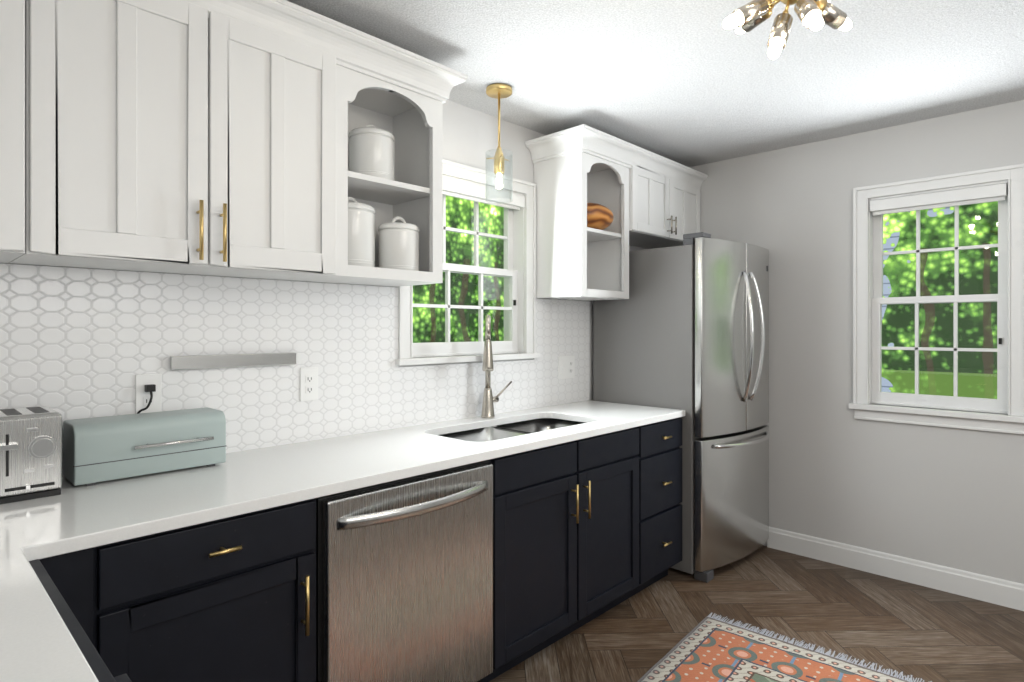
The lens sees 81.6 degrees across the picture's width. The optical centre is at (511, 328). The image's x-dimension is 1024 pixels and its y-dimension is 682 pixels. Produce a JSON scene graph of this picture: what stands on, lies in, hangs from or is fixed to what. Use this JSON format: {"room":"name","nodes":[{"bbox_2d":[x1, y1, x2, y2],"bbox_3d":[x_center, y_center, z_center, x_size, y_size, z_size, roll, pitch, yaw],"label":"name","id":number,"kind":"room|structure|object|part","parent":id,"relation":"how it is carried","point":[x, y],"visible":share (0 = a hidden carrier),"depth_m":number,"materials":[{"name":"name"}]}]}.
{"room":"kitchen","nodes":[
{"label":"kitchen","id":0,"kind":"room"},
{"bbox_2d":[1,100,647,400],"bbox_3d":[-0.525,0.100,2.724,0.150,2.500,4.590,0,0,44],"label":"wall","id":1,"kind":"structure","parent":0,"point":[470,136],"depth_m":3.02,"materials":[{"name":"white paint"}]},
{"bbox_2d":[0,0,35,263],"bbox_3d":[-1.437,-0.564,1.408,0.347,0.762,0.407,0,0,44],"label":"upper cabinet","id":2,"kind":"object","parent":1,"relation":"attached to","point":[17,17],"depth_m":1.42,"materials":[{"name":"white wood"}]},
{"bbox_2d":[25,0,343,281],"bbox_3d":[-1.010,-0.564,1.854,0.347,0.762,0.827,0,0,44],"label":"upper cabinet","id":3,"kind":"object","parent":1,"relation":"attached to","point":[202,137],"depth_m":1.70,"materials":[{"name":"white wood"}]},
{"bbox_3d":[-1.064,-0.967,1.760,0.398,0.110,2.143,0,0,44],"label":"crown","id":4,"kind":"part","parent":3,"relation":"part of","materials":[{"name":"white wood"}]},
{"bbox_2d":[0,263,588,476],"bbox_3d":[-0.739,0.140,2.382,0.012,0.641,3.500,0,0,44],"label":"backsplash","id":5,"kind":"structure","parent":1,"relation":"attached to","point":[79,343],"depth_m":2.15,"materials":[{"name":"tile"}]},
{"bbox_2d":[135,374,160,413],"bbox_3d":[-1.172,0.213,1.915,0.008,0.130,0.074,0,0,44],"label":"electrical outlet","id":6,"kind":"object","parent":5,"relation":"attached to","point":[142,397],"visible":0.69,"depth_m":1.91,"materials":[{"name":"white plastic"}]},
{"bbox_2d":[137,384,155,413],"bbox_3d":[-1.175,0.306,1.881,0.035,0.249,0.078,0,0,44],"label":"plug","id":7,"kind":"object","parent":6,"relation":"attached to","point":[150,388],"visible":0.5,"depth_m":1.89,"materials":[{"name":"black plastic"}]},
{"bbox_2d":[143,383,154,405],"bbox_3d":[-1.171,0.213,1.913,0.003,0.070,0.032,0,0,44],"label":"socket","id":8,"kind":"object","parent":6,"relation":"attached to","point":[146,395],"depth_m":1.91,"materials":[{"name":"white plastic"}]},
{"bbox_2d":[170,352,295,369],"bbox_3d":[-0.977,0.115,2.111,0.019,0.045,0.430,0,0,44],"label":"knife strip","id":9,"kind":"object","parent":5,"relation":"attached to","point":[214,361],"visible":1,"depth_m":2.09,"materials":[{"name":"silver metal"}]},
{"bbox_2d":[300,367,317,400],"bbox_3d":[-0.790,0.217,2.314,0.008,0.130,0.074,0,0,44],"label":"electrical outlet","id":10,"kind":"object","parent":5,"relation":"attached to","point":[308,383],"visible":1,"depth_m":2.31,"materials":[{"name":"white plastic"}]},
{"bbox_2d":[305,374,313,393],"bbox_3d":[-0.789,0.217,2.312,0.003,0.070,0.032,0,0,44],"label":"socket","id":11,"kind":"object","parent":10,"relation":"attached to","point":[309,378],"depth_m":2.31,"materials":[{"name":"white plastic"}]},
{"bbox_2d":[558,355,574,378],"bbox_3d":[0.322,0.227,3.471,0.013,0.134,0.150,0,0,44],"label":"electrical outlet","id":12,"kind":"object","parent":5,"relation":"attached to","point":[566,367],"visible":1,"depth_m":3.47,"materials":[{"name":"white plastic"}]},
{"bbox_2d":[561,360,572,373],"bbox_3d":[0.324,0.227,3.469,0.008,0.070,0.107,0,0,44],"label":"socket","id":13,"kind":"object","parent":12,"relation":"attached to","point":[566,365],"depth_m":3.47,"materials":[{"name":"white plastic"}]},
{"bbox_2d":[320,48,451,286],"bbox_3d":[-0.557,-0.564,2.326,0.347,0.762,0.482,0,0,44],"label":"upper cabinet","id":14,"kind":"object","parent":1,"relation":"attached to","point":[402,104],"depth_m":2.37,"materials":[{"name":"white wood"}]},
{"bbox_2d":[348,197,374,266],"bbox_3d":[-0.625,-0.355,2.294,0.190,0.307,0.190,0,0,44],"label":"canister","id":15,"kind":"object","parent":14,"relation":"in","point":[361,234],"visible":0.38,"depth_m":2.22,"materials":[{"name":"white ceramic"}]},
{"bbox_2d":[348,124,394,180],"bbox_3d":[-0.555,-0.684,2.352,0.180,0.247,0.180,0,0,44],"label":"canister","id":16,"kind":"object","parent":14,"relation":"in","point":[371,149],"visible":0.67,"depth_m":2.28,"materials":[{"name":"white ceramic"}]},
{"bbox_2d":[378,216,418,270],"bbox_3d":[-0.454,-0.326,2.379,0.163,0.247,0.163,0,0,44],"label":"canister","id":17,"kind":"object","parent":14,"relation":"in","point":[398,245],"visible":0.81,"depth_m":2.31,"materials":[{"name":"white ceramic"}]},
{"bbox_2d":[395,159,539,365],"bbox_3d":[-0.244,-0.317,2.998,0.215,0.959,0.935,0,0,44],"label":"window","id":18,"kind":"structure","parent":1,"relation":"in","point":[524,241],"depth_m":3.10,"materials":[{"name":"white wood"}]},
{"bbox_3d":[-0.264,-0.495,3.018,0.004,0.366,0.677,0,0,44],"label":"glass","id":19,"kind":"part","parent":18,"relation":"part of","materials":[{"name":"clear glass"}]},
{"bbox_3d":[-0.239,-0.107,2.993,0.004,0.360,0.677,0,0,44],"label":"glass","id":20,"kind":"part","parent":18,"relation":"part of","materials":[{"name":"clear glass"}]},
{"bbox_3d":[-0.239,-0.097,2.993,0.030,0.443,0.751,0,0,44],"label":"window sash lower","id":21,"kind":"part","parent":18,"relation":"part of","materials":[{"name":"white wood"}]},
{"bbox_3d":[-0.264,-0.500,3.018,0.030,0.438,0.751,0,0,44],"label":"window sash upper","id":22,"kind":"part","parent":18,"relation":"part of","materials":[{"name":"white wood"}]},
{"bbox_2d":[443,177,524,209],"bbox_3d":[-0.208,-0.678,2.964,0.054,0.071,0.743,0,0,44],"label":"roller","id":23,"kind":"object","parent":18,"relation":"attached to","point":[462,190],"visible":0.48,"depth_m":2.98,"materials":[{"name":"white fabric"}]},
{"bbox_2d":[531,140,632,300],"bbox_3d":[0.394,-0.556,3.335,0.329,0.781,0.451,0,0,44],"label":"upper cabinet","id":24,"kind":"object","parent":1,"relation":"attached to","point":[575,261],"depth_m":3.22,"materials":[{"name":"white wood"}]},
{"bbox_2d":[587,203,613,229],"bbox_3d":[0.410,-0.611,3.338,0.320,0.150,0.320,0,0,44],"label":"bowl","id":25,"kind":"object","parent":24,"relation":"in","point":[600,217],"visible":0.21,"depth_m":3.21,"materials":[{"name":"brown wood"}]},
{"bbox_3d":[0.686,-0.965,3.587,0.398,0.106,1.362,0,0,44],"label":"crown","id":26,"kind":"part","parent":24,"relation":"part of","materials":[{"name":"white wood"}]},
{"bbox_2d":[629,160,700,248],"bbox_3d":[0.849,-0.751,3.794,0.347,0.387,0.839,0,0,44],"label":"upper cabinet","id":27,"kind":"object","parent":1,"relation":"attached to","point":[649,199],"depth_m":3.64,"materials":[{"name":"white wood"}]},
{"bbox_2d":[287,0,1023,166],"bbox_3d":[0.970,-1.123,1.292,4.290,0.055,4.590,0,0,44],"label":"ceiling","id":28,"kind":"structure","parent":0,"point":[690,83],"depth_m":2.45,"materials":[{"name":"white paint"}]},
{"bbox_2d":[485,83,512,203],"bbox_3d":[-0.059,-0.838,2.705,0.125,0.512,0.125,0,0,44],"label":"pendant light","id":29,"kind":"object","parent":28,"relation":"hanging from","point":[498,91],"visible":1,"depth_m":2.69,"materials":[{"name":"gold metal"}]},
{"bbox_3d":[-0.059,-0.691,2.705,0.125,0.218,0.125,0,0,44],"label":"lamp shade","id":30,"kind":"part","parent":29,"relation":"part of","materials":[{"name":"clear glass"}]},
{"bbox_2d":[723,0,851,58],"bbox_3d":[0.657,-0.847,1.378,0.392,0.494,0.395,0,0,44],"label":"ceiling light","id":31,"kind":"object","parent":28,"relation":"hanging from","point":[815,15],"visible":1,"depth_m":1.33,"materials":[{"name":"gold metal"}]},
{"bbox_3d":[0.652,-0.893,1.379,0.190,0.401,0.191,0,0,44],"label":"frame","id":32,"kind":"part","parent":31,"relation":"part of","materials":[{"name":"gold metal"}]},
{"bbox_2d":[489,545,1023,681],"bbox_3d":[0.970,1.400,1.292,4.290,0.100,4.590,0,0,44],"label":"floor","id":33,"kind":"structure","parent":0,"point":[924,633],"depth_m":2.71,"materials":[{"name":"brown wood"}]},
{"bbox_2d":[0,400,684,681],"bbox_3d":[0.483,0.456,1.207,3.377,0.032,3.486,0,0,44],"label":"base cabinet","id":34,"kind":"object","parent":33,"relation":"on","point":[205,573],"depth_m":1.62,"materials":[{"name":"black wood"}]},
{"bbox_2d":[0,406,61,503],"bbox_3d":[-1.304,0.330,1.587,0.226,0.218,0.140,0,0,44],"label":"toaster","id":35,"kind":"object","parent":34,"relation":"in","point":[30,453],"visible":1,"depth_m":1.52,"materials":[{"name":"silver metal"}]},
{"bbox_2d":[63,407,226,485],"bbox_3d":[-1.105,0.354,1.812,0.183,0.172,0.402,0,0,44],"label":"bread box","id":36,"kind":"object","parent":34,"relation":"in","point":[100,449],"visible":1,"depth_m":1.75,"materials":[{"name":"sage green painted metal"},{"name":"brushed stainless steel"}]},
{"bbox_2d":[476,314,511,417],"bbox_3d":[-0.073,0.186,2.922,0.145,0.508,0.265,0,0,44],"label":"faucet","id":37,"kind":"object","parent":34,"relation":"on","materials":[{"name":"silver metal"}]},
{"bbox_2d":[428,414,595,441],"bbox_3d":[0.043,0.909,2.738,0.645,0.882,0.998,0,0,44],"label":"sink","id":38,"kind":"object","parent":34,"relation":"in","point":[487,431],"depth_m":2.86,"materials":[{"name":"silver metal"}]},
{"bbox_2d":[316,460,492,681],"bbox_3d":[-0.487,0.914,2.085,0.668,0.865,0.672,0,0,44],"label":"dishwasher","id":39,"kind":"object","parent":33,"relation":"on","point":[404,579],"visible":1,"depth_m":1.86,"materials":[{"name":"silver metal"}]},
{"bbox_3d":[-0.273,0.558,1.880,0.075,0.036,0.593,0,0,44],"label":"handle","id":40,"kind":"part","parent":39,"relation":"part of","materials":[{"name":"silver metal"}]},
{"bbox_2d":[593,232,769,582],"bbox_3d":[1.076,0.419,3.613,0.861,1.862,0.777,0,0,44],"label":"fridge","id":41,"kind":"object","parent":33,"relation":"on","point":[685,326],"visible":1,"depth_m":3.28,"materials":[{"name":"grey metal"}]},
{"bbox_3d":[1.240,0.419,3.456,0.135,1.862,0.757,0,0,44],"label":"trim","id":42,"kind":"part","parent":41,"relation":"part of","materials":[{"name":"grey plastic"}]},
{"bbox_2d":[637,613,931,681],"bbox_3d":[0.770,1.344,1.862,0.965,0.010,1.702,0,0,40],"label":"rug","id":43,"kind":"object","parent":33,"relation":"on","point":[708,649],"visible":1,"depth_m":2.39,"materials":[{"name":"fabric"}]},
{"bbox_2d":[689,100,1023,583],"bbox_3d":[2.560,0.100,2.843,4.140,2.500,0.150,0,0,44],"label":"wall","id":44,"kind":"structure","parent":0,"point":[943,496],"depth_m":3.37,"materials":[{"name":"grey paint"}]},
{"bbox_2d":[767,527,1023,610],"bbox_3d":[2.734,1.288,2.562,3.199,0.125,0.014,0,0,44],"label":"baseboard","id":45,"kind":"structure","parent":44,"relation":"attached to","point":[1001,592],"depth_m":3.17,"materials":[{"name":"white wood"}]},
{"bbox_2d":[849,163,1023,434],"bbox_3d":[2.238,-0.139,3.131,0.772,1.294,0.220,0,0,44],"label":"window","id":46,"kind":"structure","parent":44,"relation":"in","point":[863,405],"depth_m":3.09,"materials":[{"name":"white wood"}]},
{"bbox_2d":[870,183,1006,215],"bbox_3d":[2.205,-0.666,3.096,0.580,0.076,0.054,0,0,44],"label":"roller","id":47,"kind":"object","parent":46,"relation":"attached to","point":[977,195],"visible":1,"depth_m":3.06,"materials":[{"name":"white fabric"}]},
{"bbox_3d":[2.234,0.109,3.127,0.514,0.498,0.004,0,0,44],"label":"glass","id":48,"kind":"part","parent":46,"relation":"part of","materials":[{"name":"clear glass"}]},
{"bbox_3d":[2.234,0.119,3.127,0.588,0.581,0.030,0,0,44],"label":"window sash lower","id":49,"kind":"part","parent":46,"relation":"part of","materials":[{"name":"white wood"}]},
{"bbox_3d":[2.259,-0.422,3.153,0.588,0.576,0.030,0,0,44],"label":"window sash upper","id":50,"kind":"part","parent":46,"relation":"part of","materials":[{"name":"white wood"}]},
{"bbox_3d":[2.259,-0.416,3.153,0.514,0.503,0.004,0,0,44],"label":"glass","id":51,"kind":"part","parent":46,"relation":"part of","materials":[{"name":"clear glass"}]},
{"label":"outside","id":52,"kind":"structure","parent":0,"visible":0},
{"bbox_2d":[413,195,503,342],"bbox_3d":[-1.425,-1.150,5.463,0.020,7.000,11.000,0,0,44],"label":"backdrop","id":53,"kind":"structure","parent":52,"point":[457,296],"depth_m":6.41,"materials":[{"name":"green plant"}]},
{"bbox_2d":[881,201,997,398],"bbox_3d":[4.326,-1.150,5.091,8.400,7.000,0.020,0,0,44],"label":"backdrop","id":54,"kind":"structure","parent":52,"point":[966,273],"depth_m":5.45,"materials":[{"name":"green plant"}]}
]}

